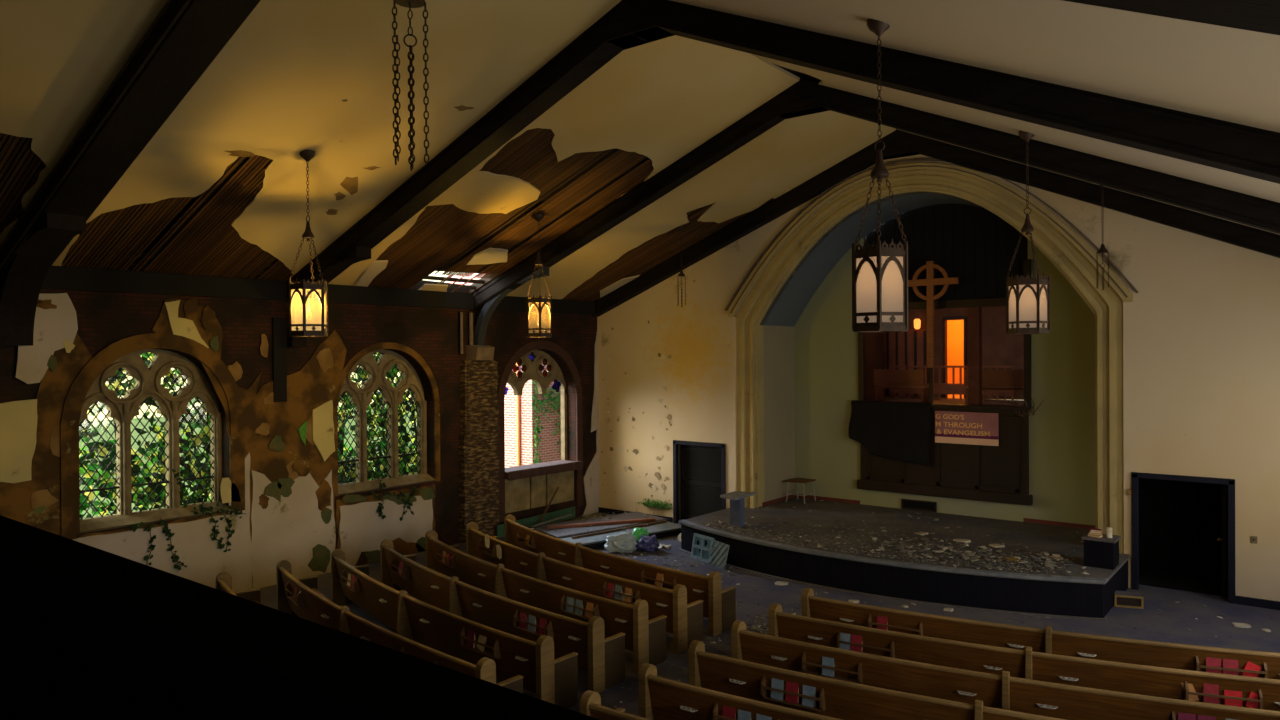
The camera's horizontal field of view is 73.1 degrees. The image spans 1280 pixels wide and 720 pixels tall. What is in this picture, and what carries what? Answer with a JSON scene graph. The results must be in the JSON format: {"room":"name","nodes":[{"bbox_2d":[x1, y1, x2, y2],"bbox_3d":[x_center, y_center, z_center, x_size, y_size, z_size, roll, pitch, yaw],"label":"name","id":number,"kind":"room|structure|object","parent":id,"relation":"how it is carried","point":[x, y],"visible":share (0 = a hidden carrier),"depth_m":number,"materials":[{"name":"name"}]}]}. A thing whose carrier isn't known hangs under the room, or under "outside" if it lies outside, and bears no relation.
{"room":"abandoned church interior","nodes":[
{"label":"abandoned church interior","id":0,"kind":"room"},
{"bbox_2d":[0,261,598,591],"bbox_3d":[-7.376,1.302,15.919,0.950,5.900,20.550,0,0,38],"label":"wall","id":1,"kind":"structure","parent":0,"point":[278,403],"depth_m":16.38,"materials":[{"name":"paint"}]},
{"bbox_2d":[79,349,227,533],"bbox_3d":[-8.417,1.275,14.888,0.600,2.980,2.460,0,0,38],"label":"window","id":2,"kind":"structure","parent":1,"relation":"in","point":[122,410],"depth_m":14.94,"materials":[{"name":"stone"}]},
{"bbox_2d":[127,469,244,569],"bbox_3d":[-7.845,2.748,15.048,0.058,1.764,2.019,0,0,38],"label":"ivy vine","id":3,"kind":"object","parent":1,"relation":"attached to","point":[202,509],"visible":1,"depth_m":14.96,"materials":[{"name":"green plant"}]},
{"bbox_2d":[337,349,434,495],"bbox_3d":[-5.554,1.236,18.500,0.600,2.980,2.460,0,0,38],"label":"window","id":4,"kind":"structure","parent":1,"relation":"in","point":[360,397],"depth_m":18.66,"materials":[{"name":"stone"}]},
{"bbox_2d":[371,470,416,520],"bbox_3d":[-5.221,2.867,18.358,0.053,1.182,1.150,0,0,39],"label":"ivy vine","id":5,"kind":"object","parent":1,"relation":"attached to","point":[380,508],"visible":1,"depth_m":18.18,"materials":[{"name":"green plant"}]},
{"bbox_2d":[503,350,582,513],"bbox_3d":[-2.610,1.766,22.005,0.700,4.120,2.680,0,0,38],"label":"window","id":6,"kind":"structure","parent":1,"relation":"in","point":[528,486],"depth_m":22.14,"materials":[{"name":"stone"}]},
{"bbox_2d":[0,0,1279,345],"bbox_3d":[-2.836,-2.481,7.736,17.051,4.506,0.591,0,0,38],"label":"roof truss","id":7,"kind":"object","parent":1,"relation":"on","point":[186,37],"visible":1,"depth_m":10.11,"materials":[{"name":"wood"}]},
{"bbox_2d":[284,0,1279,346],"bbox_3d":[0.004,-2.520,11.321,17.051,4.506,0.431,0,0,38],"label":"roof truss","id":8,"kind":"object","parent":1,"relation":"on","point":[1254,152],"visible":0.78,"depth_m":9.64,"materials":[{"name":"wood"}]},
{"bbox_2d":[471,78,1279,344],"bbox_3d":[2.824,-2.559,14.878,17.051,4.506,0.331,0,0,38],"label":"roof truss","id":9,"kind":"object","parent":1,"relation":"on","point":[804,97],"visible":0.98,"depth_m":13.90,"materials":[{"name":"brown wood"}]},
{"bbox_2d":[0,63,820,293],"bbox_3d":[-0.673,-2.840,10.467,19.800,4.377,20.800,0,0,38],"label":"planks","id":10,"kind":"object","parent":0,"point":[796,73],"visible":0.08,"depth_m":15.38,"materials":[{"name":"wood"}]},
{"bbox_2d":[0,0,895,301],"bbox_3d":[-4.105,-3.096,13.056,8.596,3.308,20.200,0,0,38],"label":"ceiling","id":11,"kind":"structure","parent":0,"point":[296,76],"depth_m":12.91,"materials":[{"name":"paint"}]},
{"bbox_2d":[288,149,328,336],"bbox_3d":[-4.801,-1.682,12.501,0.531,2.676,0.533,0,0,38],"label":"hanging lantern","id":12,"kind":"object","parent":11,"relation":"hanging from","point":[293,287],"visible":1,"depth_m":12.40,"materials":[{"name":"metal"}]},
{"bbox_2d":[392,0,429,170],"bbox_3d":[-1.311,-2.270,4.918,0.220,2.386,0.220,0,0,38],"label":"chain","id":13,"kind":"object","parent":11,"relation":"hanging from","point":[409,4],"visible":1,"depth_m":4.91,"materials":[{"name":"metal"}]},
{"bbox_2d":[526,214,551,336],"bbox_3d":[-1.984,-1.650,16.941,0.523,2.405,0.539,0,0,38],"label":"hanging lantern","id":14,"kind":"object","parent":11,"relation":"hanging from","point":[536,301],"visible":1,"depth_m":16.82,"materials":[{"name":"metal"}]},
{"bbox_2d":[677,225,685,306],"bbox_3d":[0.952,-2.144,19.841,0.220,1.873,0.220,0,0,38],"label":"chain","id":15,"kind":"object","parent":11,"relation":"hanging from","point":[681,228],"visible":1,"depth_m":19.83,"materials":[{"name":"metal"}]},
{"bbox_2d":[351,248,639,297],"bbox_3d":[-3.752,-1.742,18.822,10.307,1.166,2.381,-1,0,-45],"label":"ceiling","id":16,"kind":"structure","parent":0,"point":[490,255],"depth_m":18.16,"materials":[{"name":"paint"}]},
{"bbox_2d":[685,451,720,513],"bbox_3d":[2.427,2.950,22.779,2.330,2.800,2.250,0,0,38],"label":"wall","id":17,"kind":"structure","parent":0,"point":[693,451],"depth_m":23.78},
{"bbox_2d":[258,512,1279,715],"bbox_3d":[-0.628,4.392,10.509,19.000,0.300,21.000,0,0,38],"label":"floor","id":18,"kind":"structure","parent":0,"point":[1177,617],"depth_m":14.10,"materials":[{"name":"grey carpet"}]},
{"bbox_2d":[215,572,260,603],"bbox_3d":[-4.301,3.777,11.126,0.897,0.971,6.366,-1,0,-42],"label":"pew","id":19,"kind":"object","parent":18,"relation":"on","point":[223,580],"visible":0.14,"depth_m":13.40,"materials":[{"name":"brown wood"}]},
{"bbox_2d":[276,560,523,692],"bbox_3d":[-3.713,3.769,11.884,0.905,0.971,6.354,-1,0,-42],"label":"pew","id":20,"kind":"object","parent":18,"relation":"on","point":[311,604],"visible":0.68,"depth_m":11.54,"materials":[{"name":"brown wood"}]},
{"bbox_2d":[331,549,577,708],"bbox_3d":[-3.124,3.761,12.643,0.914,0.971,6.344,-1,0,-41],"label":"pew","id":21,"kind":"object","parent":18,"relation":"on","point":[552,681],"visible":0.94,"depth_m":11.41,"materials":[{"name":"brown wood"}]},
{"bbox_2d":[466,630,475,647],"bbox_3d":[-2.172,3.584,11.135,0.150,0.228,0.064,0,0,44],"label":"book","id":22,"kind":"object","parent":21,"relation":"on","point":[470,634],"visible":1,"depth_m":11.11,"materials":[{"name":"paper"}]},
{"bbox_2d":[380,539,624,692],"bbox_3d":[-2.533,3.752,13.404,0.924,0.971,6.335,-1,0,-41],"label":"pew","id":23,"kind":"object","parent":18,"relation":"on","point":[603,658],"visible":0.92,"depth_m":12.14,"materials":[{"name":"brown wood"}]},
{"bbox_2d":[519,612,527,628],"bbox_3d":[-1.599,3.576,11.889,0.150,0.228,0.064,0,0,44],"label":"book","id":24,"kind":"object","parent":23,"relation":"on","point":[523,616],"visible":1,"depth_m":11.87,"materials":[{"name":"paper"}]},
{"bbox_2d":[528,615,536,631],"bbox_3d":[-1.463,3.576,11.756,0.140,0.228,0.064,0,0,44],"label":"book","id":25,"kind":"object","parent":23,"relation":"on","point":[532,619],"visible":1,"depth_m":11.73,"materials":[{"name":"blue paper"}]},
{"bbox_2d":[537,618,546,634],"bbox_3d":[-1.302,3.569,11.603,0.162,0.240,0.064,0,0,44],"label":"book","id":26,"kind":"object","parent":23,"relation":"on","point":[542,622],"visible":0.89,"depth_m":11.58,"materials":[{"name":"red paper"}]},
{"bbox_2d":[496,506,574,537],"bbox_3d":[-2.539,4.009,21.462,0.050,0.340,2.806,0,0,36],"label":"plank","id":27,"kind":"object","parent":18,"relation":"on","point":[500,530],"visible":0.76,"depth_m":21.59,"materials":[{"name":"paint"}]},
{"bbox_2d":[425,530,666,672],"bbox_3d":[-1.941,3.744,14.168,0.934,0.971,6.328,-1,0,-40],"label":"pew","id":28,"kind":"object","parent":18,"relation":"on","point":[646,638],"visible":0.85,"depth_m":12.89,"materials":[{"name":"brown wood"}]},
{"bbox_2d":[566,596,574,612],"bbox_3d":[-1.012,3.568,12.630,0.160,0.228,0.064,0,0,45],"label":"book","id":29,"kind":"object","parent":28,"relation":"on","point":[570,600],"visible":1,"depth_m":12.61,"materials":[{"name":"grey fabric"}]},
{"bbox_2d":[575,599,583,614],"bbox_3d":[-0.876,3.568,12.496,0.140,0.228,0.064,0,0,44],"label":"book","id":30,"kind":"object","parent":28,"relation":"on","point":[579,603],"visible":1,"depth_m":12.47,"materials":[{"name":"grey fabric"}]},
{"bbox_2d":[585,602,593,617],"bbox_3d":[-0.712,3.558,12.339,0.172,0.246,0.064,0,0,45],"label":"book","id":31,"kind":"object","parent":28,"relation":"on","point":[590,606],"visible":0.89,"depth_m":12.32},
{"bbox_2d":[466,522,703,653],"bbox_3d":[-1.347,3.736,14.933,0.946,0.971,6.323,-1,0,-39],"label":"pew","id":32,"kind":"object","parent":18,"relation":"on","point":[684,620],"visible":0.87,"depth_m":13.62,"materials":[{"name":"brown wood"}]},
{"bbox_2d":[529,511,666,538],"bbox_3d":[-0.975,4.082,21.085,3.286,0.200,1.440,-1,0,-36],"label":"panel","id":33,"kind":"object","parent":18,"relation":"on","point":[573,531],"visible":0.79,"depth_m":20.78,"materials":[{"name":"wood"}]},
{"bbox_2d":[546,518,655,528],"bbox_3d":[-0.924,3.947,20.884,2.719,0.060,0.160,0,0,-19],"label":"board","id":34,"kind":"object","parent":33,"relation":"on","point":[641,519],"visible":1,"depth_m":20.83,"materials":[{"name":"red wood"}]},
{"bbox_2d":[535,511,668,539],"bbox_3d":[-0.947,4.060,21.235,3.054,0.239,3.446,0,0,38],"label":"rubble","id":35,"kind":"object","parent":18,"relation":"on","point":[588,516],"visible":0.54,"depth_m":22.43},
{"bbox_2d":[580,690,649,719],"bbox_3d":[2.281,3.759,7.153,6.328,0.971,0.903,0,0,28],"label":"pew","id":36,"kind":"object","parent":18,"relation":"on","point":[590,703],"visible":1,"depth_m":8.43,"materials":[{"name":"brown wood"}]},
{"bbox_2d":[504,514,735,636],"bbox_3d":[-0.751,3.728,15.701,0.960,0.971,6.321,-1,0,-39],"label":"pew","id":37,"kind":"object","parent":18,"relation":"on","point":[719,605],"visible":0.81,"depth_m":14.36,"materials":[{"name":"brown wood"}]},
{"bbox_2d":[604,532,636,552],"bbox_3d":[-0.430,3.992,19.025,0.817,0.398,0.754,0,0,38],"label":"plastic bag","id":38,"kind":"object","parent":18,"relation":"on","point":[623,542],"visible":0.98,"depth_m":18.80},
{"bbox_2d":[561,521,680,548],"bbox_3d":[-0.395,4.099,20.102,3.329,0.170,0.822,-1,0,-37],"label":"panel","id":39,"kind":"object","parent":18,"relation":"on","point":[668,529],"visible":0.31,"depth_m":20.12,"materials":[{"name":"wood"}]},
{"bbox_2d":[572,520,666,538],"bbox_3d":[-0.437,3.987,20.371,2.854,0.045,0.050,-1,0,-40],"label":"batten","id":40,"kind":"object","parent":39,"relation":"on","point":[665,521],"visible":1,"depth_m":20.29,"materials":[{"name":"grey wood"}]},
{"bbox_2d":[632,527,648,540],"bbox_3d":[-0.019,3.954,19.196,0.436,0.465,0.465,0,0,6],"label":"plastic bag","id":41,"kind":"object","parent":18,"relation":"on","point":[638,532],"visible":0.43,"depth_m":19.10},
{"bbox_2d":[636,534,659,551],"bbox_3d":[0.160,4.014,19.021,0.534,0.345,0.546,0,0,38],"label":"plastic bag","id":42,"kind":"object","parent":18,"relation":"on","point":[646,543],"visible":1,"depth_m":18.85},
{"bbox_2d":[691,533,729,569],"bbox_3d":[1.435,3.933,17.768,0.248,0.518,1.292,-1,0,-34],"label":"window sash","id":43,"kind":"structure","parent":18,"relation":"on","point":[704,555],"depth_m":17.82,"materials":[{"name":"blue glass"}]},
{"bbox_2d":[638,663,842,719],"bbox_3d":[2.873,3.751,7.910,6.350,0.971,0.914,0,0,28],"label":"pew","id":44,"kind":"object","parent":18,"relation":"on","point":[660,698],"visible":1,"depth_m":8.92,"materials":[{"name":"brown wood"}]},
{"bbox_2d":[722,706,735,719],"bbox_3d":[0.897,3.579,8.671,0.140,0.228,0.064,0,0,33],"label":"book","id":45,"kind":"object","parent":44,"relation":"on","point":[729,712],"visible":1,"depth_m":8.66,"materials":[{"name":"red paper"}]},
{"bbox_2d":[738,709,750,719],"bbox_3d":[1.040,3.579,8.578,0.140,0.228,0.064,0,0,33],"label":"book","id":46,"kind":"object","parent":44,"relation":"on","point":[742,715],"visible":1,"depth_m":8.57,"materials":[{"name":"paper"}]},
{"bbox_2d":[688,640,1066,719],"bbox_3d":[3.466,3.743,8.667,6.374,0.971,0.926,0,0,27],"label":"pew","id":47,"kind":"object","parent":18,"relation":"on","point":[834,698],"visible":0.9,"depth_m":9.09,"materials":[{"name":"brown wood"}]},
{"bbox_2d":[771,678,783,699],"bbox_3d":[1.500,3.571,9.400,0.140,0.228,0.064,0,0,33],"label":"book","id":48,"kind":"object","parent":47,"relation":"on","point":[776,683],"visible":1,"depth_m":9.38,"materials":[{"name":"paper"}]},
{"bbox_2d":[785,681,798,703],"bbox_3d":[1.643,3.578,9.306,0.140,0.213,0.062,0,0,33],"label":"book","id":49,"kind":"object","parent":47,"relation":"on","point":[791,687],"visible":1,"depth_m":9.29,"materials":[{"name":"paper"}]},
{"bbox_2d":[802,685,815,707],"bbox_3d":[1.805,3.570,9.205,0.140,0.228,0.064,0,0,32],"label":"book","id":50,"kind":"object","parent":47,"relation":"on","point":[807,690],"visible":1,"depth_m":9.19,"materials":[{"name":"paper"}]},
{"bbox_2d":[677,497,1130,620],"bbox_3d":[5.222,3.846,17.811,8.460,0.632,5.400,0,0,38],"label":"stage platform","id":51,"kind":"object","parent":18,"relation":"on","point":[1059,595],"visible":0.92,"depth_m":16.07,"materials":[{"name":"carpet"}]},
{"bbox_2d":[720,491,756,526],"bbox_3d":[2.065,3.204,18.361,0.482,0.710,0.931,0,0,38],"label":"lectern","id":52,"kind":"object","parent":51,"relation":"on","point":[737,498],"visible":1,"depth_m":18.35,"materials":[{"name":"blue paint"}]},
{"bbox_2d":[786,478,815,503],"bbox_3d":[4.016,3.261,21.555,0.528,0.537,0.620,0,0,38],"label":"stool","id":53,"kind":"object","parent":51,"relation":"on","point":[795,480],"visible":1,"depth_m":21.47,"materials":[{"name":"brown wood"}]},
{"bbox_2d":[703,498,1091,576],"bbox_3d":[5.412,3.493,17.732,7.562,0.071,5.038,0,0,38],"label":"debris","id":54,"kind":"object","parent":51,"relation":"on","point":[1049,563],"visible":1,"depth_m":16.02,"materials":[{"name":"paint"}]},
{"bbox_2d":[1081,532,1120,569],"bbox_3d":[7.966,3.295,14.916,0.520,0.492,0.560,0,0,38],"label":"pedestal","id":55,"kind":"object","parent":51,"relation":"on","point":[1103,552],"visible":0.91,"depth_m":14.73,"materials":[{"name":"wood"}]},
{"bbox_2d":[578,539,1268,713],"bbox_3d":[2.864,4.181,13.298,13.236,0.042,10.880,0,0,38],"label":"debris","id":56,"kind":"object","parent":18,"relation":"on","point":[766,631],"visible":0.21,"depth_m":13.88,"materials":[{"name":"paint"}]},
{"bbox_2d":[731,620,1279,719],"bbox_3d":[4.061,3.734,9.427,6.399,0.971,0.940,0,0,27],"label":"pew","id":57,"kind":"object","parent":18,"relation":"on","point":[1056,700],"visible":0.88,"depth_m":9.28,"materials":[{"name":"brown wood"}]},
{"bbox_2d":[822,656,834,676],"bbox_3d":[2.196,3.563,10.069,0.140,0.228,0.064,0,0,32],"label":"book","id":58,"kind":"object","parent":57,"relation":"on","point":[826,661],"visible":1,"depth_m":10.05,"materials":[{"name":"paper"}]},
{"bbox_2d":[1177,712,1195,719],"bbox_3d":[5.346,3.552,8.448,0.150,0.228,0.064,0,0,22],"label":"book","id":59,"kind":"object","parent":57,"relation":"in","point":[1181,716],"visible":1,"depth_m":8.44,"materials":[{"name":"paper"}]},
{"bbox_2d":[769,603,1279,710],"bbox_3d":[4.658,3.726,10.189,6.426,0.971,0.954,0,0,26],"label":"pew","id":60,"kind":"object","parent":18,"relation":"on","point":[1163,682],"visible":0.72,"depth_m":9.84,"materials":[{"name":"brown wood"}]},
{"bbox_2d":[840,633,850,649],"bbox_3d":[2.597,3.555,10.929,0.140,0.228,0.064,0,0,33],"label":"book","id":61,"kind":"object","parent":60,"relation":"on","point":[843,637],"visible":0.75,"depth_m":10.91,"materials":[{"name":"paper"}]},
{"bbox_2d":[851,634,862,651],"bbox_3d":[2.724,3.555,10.848,0.140,0.228,0.064,0,0,32],"label":"book","id":62,"kind":"object","parent":60,"relation":"on","point":[857,639],"visible":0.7,"depth_m":10.83,"materials":[{"name":"paper"}]},
{"bbox_2d":[1181,682,1198,700],"bbox_3d":[5.880,3.534,9.246,0.171,0.246,0.051,0,0,19],"label":"book","id":63,"kind":"object","parent":60,"relation":"in","point":[1190,686],"visible":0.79,"depth_m":9.23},
{"bbox_2d":[1203,683,1218,703],"bbox_3d":[6.063,3.524,9.176,0.140,0.228,0.064,0,0,21],"label":"book","id":64,"kind":"object","parent":60,"relation":"in","point":[1207,688],"visible":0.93,"depth_m":9.16,"materials":[{"name":"paper"}]},
{"bbox_2d":[1223,690,1242,706],"bbox_3d":[6.249,3.570,9.104,0.160,0.173,0.057,0,0,20],"label":"book","id":65,"kind":"object","parent":60,"relation":"in","point":[1231,702],"visible":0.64,"depth_m":9.09,"materials":[{"name":"paper"}]},
{"bbox_2d":[1245,691,1258,708],"bbox_3d":[6.420,3.563,9.041,0.144,0.185,0.056,0,0,22],"label":"book","id":66,"kind":"object","parent":60,"relation":"in","point":[1252,695],"visible":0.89,"depth_m":9.03,"materials":[{"name":"paper"}]},
{"bbox_2d":[801,588,1279,679],"bbox_3d":[5.257,3.718,10.953,6.456,0.971,0.971,0,0,25],"label":"pew","id":67,"kind":"object","parent":18,"relation":"on","point":[1047,640],"visible":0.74,"depth_m":10.64,"materials":[{"name":"brown wood"}]},
{"bbox_2d":[877,616,887,629],"bbox_3d":[3.260,3.547,11.621,0.140,0.228,0.064,0,0,32],"label":"book","id":68,"kind":"object","parent":67,"relation":"on","point":[880,619],"visible":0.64,"depth_m":11.61,"materials":[{"name":"paper"}]},
{"bbox_2d":[1205,657,1220,673],"bbox_3d":[6.618,3.535,9.973,0.150,0.228,0.064,0,0,20],"label":"book","id":69,"kind":"object","parent":67,"relation":"in","point":[1215,662],"visible":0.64,"depth_m":9.96,"materials":[{"name":"paper"}]},
{"bbox_2d":[1222,659,1238,675],"bbox_3d":[6.777,3.535,9.916,0.150,0.228,0.064,0,0,19],"label":"book","id":70,"kind":"object","parent":67,"relation":"in","point":[1227,663],"visible":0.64,"depth_m":9.90,"materials":[{"name":"paper"}]},
{"bbox_2d":[1241,661,1260,676],"bbox_3d":[6.966,3.541,9.846,0.196,0.214,0.058,0,0,22],"label":"book","id":71,"kind":"object","parent":67,"relation":"in","point":[1249,666],"visible":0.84,"depth_m":9.83,"materials":[{"name":"paper"}]},
{"bbox_2d":[1114,590,1142,608],"bbox_3d":[8.254,4.056,14.633,0.430,0.211,0.270,0,0,18],"label":"crate","id":72,"kind":"object","parent":18,"relation":"on","point":[1126,599],"visible":0.88,"depth_m":14.54,"materials":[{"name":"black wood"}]},
{"bbox_2d":[764,325,794,501],"bbox_3d":[3.434,1.550,21.678,0.200,5.200,1.600,0,0,38],"label":"wall","id":73,"kind":"structure","parent":0,"point":[779,371],"depth_m":21.55,"materials":[{"name":"paint"}]},
{"bbox_2d":[760,192,983,326],"bbox_3d":[6.302,-2.299,19.268,7.592,2.890,1.850,0,0,38],"label":"soffit","id":74,"kind":"structure","parent":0,"point":[808,277],"depth_m":20.56,"materials":[{"name":"paint"}]},
{"bbox_2d":[597,154,1279,602],"bbox_3d":[5.647,-0.520,18.437,18.140,9.350,0.397,0,0,38],"label":"wall","id":75,"kind":"structure","parent":0,"point":[1201,327],"depth_m":15.55,"materials":[{"name":"paint"}]},
{"bbox_2d":[635,498,673,510],"bbox_3d":[0.337,3.709,22.353,1.295,0.266,0.235,0,0,38],"label":"moss tuft","id":76,"kind":"object","parent":75,"relation":"attached to","point":[652,503],"visible":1,"depth_m":22.32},
{"bbox_2d":[673,440,725,522],"bbox_3d":[1.529,3.103,21.645,1.570,2.120,0.235,0,0,38],"label":"door","id":77,"kind":"structure","parent":75,"relation":"in","point":[687,447],"depth_m":21.78,"materials":[{"name":"wood"}]},
{"bbox_2d":[725,159,1137,553],"bbox_3d":[5.685,-0.026,18.484,8.800,8.362,0.585,0,0,38],"label":"trim","id":78,"kind":"structure","parent":75,"relation":"attached to","point":[1064,248],"depth_m":17.70,"materials":[{"name":"paint"}]},
{"bbox_2d":[592,129,1279,316],"bbox_3d":[5.447,-2.814,18.189,17.051,4.068,0.311,0,0,38],"label":"roof truss","id":79,"kind":"object","parent":75,"relation":"attached to","point":[898,143],"visible":0.94,"depth_m":17.45,"materials":[{"name":"wood"}]},
{"bbox_2d":[598,507,1279,609],"bbox_3d":[5.573,4.087,18.326,17.110,0.140,0.040,0,0,38],"label":"baseboard","id":80,"kind":"structure","parent":75,"relation":"attached to","point":[1249,601],"depth_m":14.59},
{"bbox_2d":[1131,472,1234,603],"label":"door frame","id":81,"kind":"structure","parent":75,"relation":"in","point":[1228,485],"depth_m":15.00,"materials":[{"name":"wood"}]},
{"bbox_2d":[864,237,1023,405],"bbox_3d":[8.567,-1.384,21.962,7.100,5.200,5.230,0,0,38],"label":"wall","id":82,"kind":"structure","parent":0,"point":[999,348],"depth_m":24.24,"materials":[{"name":"wood"}]},
{"bbox_2d":[874,369,928,402],"bbox_3d":[6.670,0.683,22.014,1.300,0.890,0.440,0,0,38],"label":"wooden bench","id":83,"kind":"object","parent":82,"relation":"on","point":[883,378],"visible":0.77,"depth_m":21.85,"materials":[{"name":"red wood"}]},
{"bbox_2d":[884,329,927,397],"bbox_3d":[7.773,0.100,25.622,1.500,2.000,0.145,0,0,38],"label":"panelling","id":84,"kind":"object","parent":82,"relation":"attached to","point":[910,347],"visible":0.5,"depth_m":25.49,"materials":[{"name":"red wood"}]},
{"bbox_2d":[890,365,1014,400],"bbox_3d":[8.599,0.624,23.955,3.400,0.940,0.060,0,0,38],"label":"wooden railing","id":85,"kind":"object","parent":82,"relation":"on","point":[939,388],"visible":0.69,"depth_m":23.99,"materials":[{"name":"red wood"}]},
{"bbox_2d":[943,316,966,398],"bbox_3d":[9.015,-0.073,24.741,0.666,2.340,0.070,0,0,38],"label":"door","id":86,"kind":"structure","parent":82,"relation":"in","point":[956,317],"depth_m":24.81,"materials":[{"name":"black wood"}]},
{"bbox_2d":[964,369,1023,404],"bbox_3d":[8.760,0.675,21.123,1.500,0.890,0.440,0,0,38],"label":"wooden bench","id":87,"kind":"object","parent":82,"relation":"on","point":[991,379],"visible":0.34,"depth_m":20.91,"materials":[{"name":"red wood"}]},
{"bbox_2d":[794,238,1094,524],"bbox_3d":[6.868,0.239,19.976,7.500,7.800,0.120,0,0,38],"label":"wall","id":88,"kind":"structure","parent":0,"point":[1062,429],"depth_m":18.86,"materials":[{"name":"paint"}]},
{"bbox_2d":[901,499,936,511],"bbox_3d":[6.516,3.397,20.194,0.830,0.235,0.030,0,0,38],"label":"air vent","id":89,"kind":"object","parent":88,"relation":"in","point":[920,505],"visible":1,"depth_m":20.18,"materials":[{"name":"black metal"}]},
{"bbox_2d":[762,494,1094,528],"bbox_3d":[6.319,3.486,19.317,7.250,0.090,1.650,0,0,38],"label":"baseboard","id":90,"kind":"structure","parent":88,"relation":"attached to","point":[1056,523],"depth_m":21.01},
{"bbox_2d":[858,204,1031,407],"bbox_3d":[7.008,-1.252,19.995,3.930,4.779,0.550,0,0,38],"label":"frame","id":91,"kind":"object","parent":88,"relation":"attached to","point":[973,244],"visible":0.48,"depth_m":19.67,"materials":[{"name":"black wood"}]},
{"bbox_2d":[857,404,1032,505],"bbox_3d":[6.880,2.069,19.827,3.980,2.120,0.210,0,0,38],"label":"wood panelling","id":92,"kind":"object","parent":88,"relation":"attached to","point":[999,474],"visible":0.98,"depth_m":19.37,"materials":[{"name":"wood"}]},
{"bbox_2d":[849,400,930,465],"bbox_3d":[5.895,1.712,20.429,2.012,1.461,0.145,0,0,38],"label":"drape","id":93,"kind":"object","parent":92,"relation":"hanging from","point":[900,431],"visible":1,"depth_m":20.34,"materials":[{"name":"fabric"}]},
{"bbox_2d":[908,261,958,403],"bbox_3d":[6.685,-0.632,19.876,1.280,3.285,0.100,0,0,38],"label":"wooden cross","id":94,"kind":"object","parent":92,"relation":"on","point":[930,281],"visible":0.95,"depth_m":19.84,"materials":[{"name":"brown wood"}]},
{"bbox_2d":[935,411,998,445],"bbox_3d":[7.314,1.529,19.376,1.400,0.720,0.013,0,0,38],"label":"poster","id":95,"kind":"object","parent":92,"relation":"attached to","point":[973,428],"visible":1,"depth_m":19.35,"materials":[{"name":"paper"}]},
{"bbox_2d":[1010,393,1043,417],"bbox_3d":[8.330,0.988,18.569,0.699,0.584,0.065,0,0,38],"label":"dry twigs","id":96,"kind":"object","parent":92,"relation":"attached to","point":[1028,412],"visible":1,"depth_m":18.57,"materials":[{"name":"plant"}]},
{"bbox_2d":[670,0,1279,234],"bbox_3d":[2.471,-2.992,7.846,8.936,3.908,20.200,0,0,38],"label":"ceiling","id":97,"kind":"structure","parent":0,"point":[1223,73],"depth_m":6.95,"materials":[{"name":"paint"}]},
{"bbox_2d":[852,19,907,331],"bbox_3d":[2.199,-1.690,7.922,0.543,2.858,0.517,0,0,38],"label":"hanging lantern","id":98,"kind":"object","parent":97,"relation":"hanging from","point":[879,273],"visible":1,"depth_m":7.75,"materials":[{"name":"metal"}]},
{"bbox_2d":[1006,130,1049,333],"bbox_3d":[5.374,-1.770,11.977,0.534,2.811,0.530,0,0,38],"label":"hanging lantern","id":99,"kind":"object","parent":97,"relation":"hanging from","point":[1027,299],"visible":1,"depth_m":11.82,"materials":[{"name":"metal"}]},
{"bbox_2d":[1096,185,1108,289],"bbox_3d":[7.840,-2.133,14.638,0.220,1.906,0.220,0,0,38],"label":"chain","id":100,"kind":"object","parent":97,"relation":"hanging from","point":[1102,249],"visible":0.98,"depth_m":14.63,"materials":[{"name":"metal"}]},
{"bbox_2d":[947,320,1002,399],"bbox_3d":[9.721,-0.442,26.276,2.500,3.250,2.950,0,0,38],"label":"wall","id":101,"kind":"structure","parent":0,"point":[955,328],"depth_m":27.70,"materials":[{"name":"paint"}]},
{"bbox_2d":[1139,478,1227,596],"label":"door","id":102,"kind":"structure","parent":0,"point":[1180,522],"depth_m":17.28,"materials":[{"name":"wood"}]},
{"bbox_3d":[-5.799,1.813,3.989,17.140,0.200,3.700,0,0,38],"label":"floor","id":103,"kind":"structure","parent":0,"visible":0},
{"bbox_2d":[0,515,598,719],"bbox_3d":[-4.700,1.318,5.377,17.100,1.040,0.300,0,0,38],"label":"parapet","id":104,"kind":"object","parent":103,"relation":"on","point":[87,632],"visible":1,"depth_m":2.68,"materials":[{"name":"paint"}]},
{"label":"outside","id":105,"kind":"structure","parent":0,"visible":0},
{"bbox_2d":[79,402,416,518],"bbox_3d":[9.502,4.250,15.241,130.000,0.150,120.000,0,0,38],"label":"ground","id":106,"kind":"structure","parent":105,"point":[144,421],"depth_m":47.15,"materials":[{"name":"green plant"}]},
{"bbox_2d":[79,352,210,517],"bbox_3d":[-8.895,1.518,16.554,1.768,5.550,4.558,0,0,38],"label":"leafy shrub","id":107,"kind":"object","parent":106,"relation":"on","point":[106,462],"visible":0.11,"depth_m":15.97,"materials":[{"name":"green plant"}]},
{"bbox_2d":[337,352,416,483],"bbox_3d":[-6.023,1.482,20.166,1.829,5.542,4.596,0,0,38],"label":"leafy shrub","id":108,"kind":"object","parent":106,"relation":"on","point":[359,371],"visible":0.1,"depth_m":19.64,"materials":[{"name":"green plant"}]},
{"bbox_2d":[447,273,560,467],"bbox_3d":[-1.855,0.650,29.818,6.100,7.030,7.315,0,0,38],"label":"brick building","id":109,"kind":"structure","parent":106,"relation":"on","point":[519,414],"depth_m":26.89,"materials":[{"name":"brick"}]},
{"bbox_2d":[531,381,560,463],"bbox_3d":[-1.968,1.004,27.446,1.624,5.816,3.340,0,0,38],"label":"climbing ivy","id":110,"kind":"object","parent":109,"relation":"attached to","point":[556,399],"visible":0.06,"depth_m":26.65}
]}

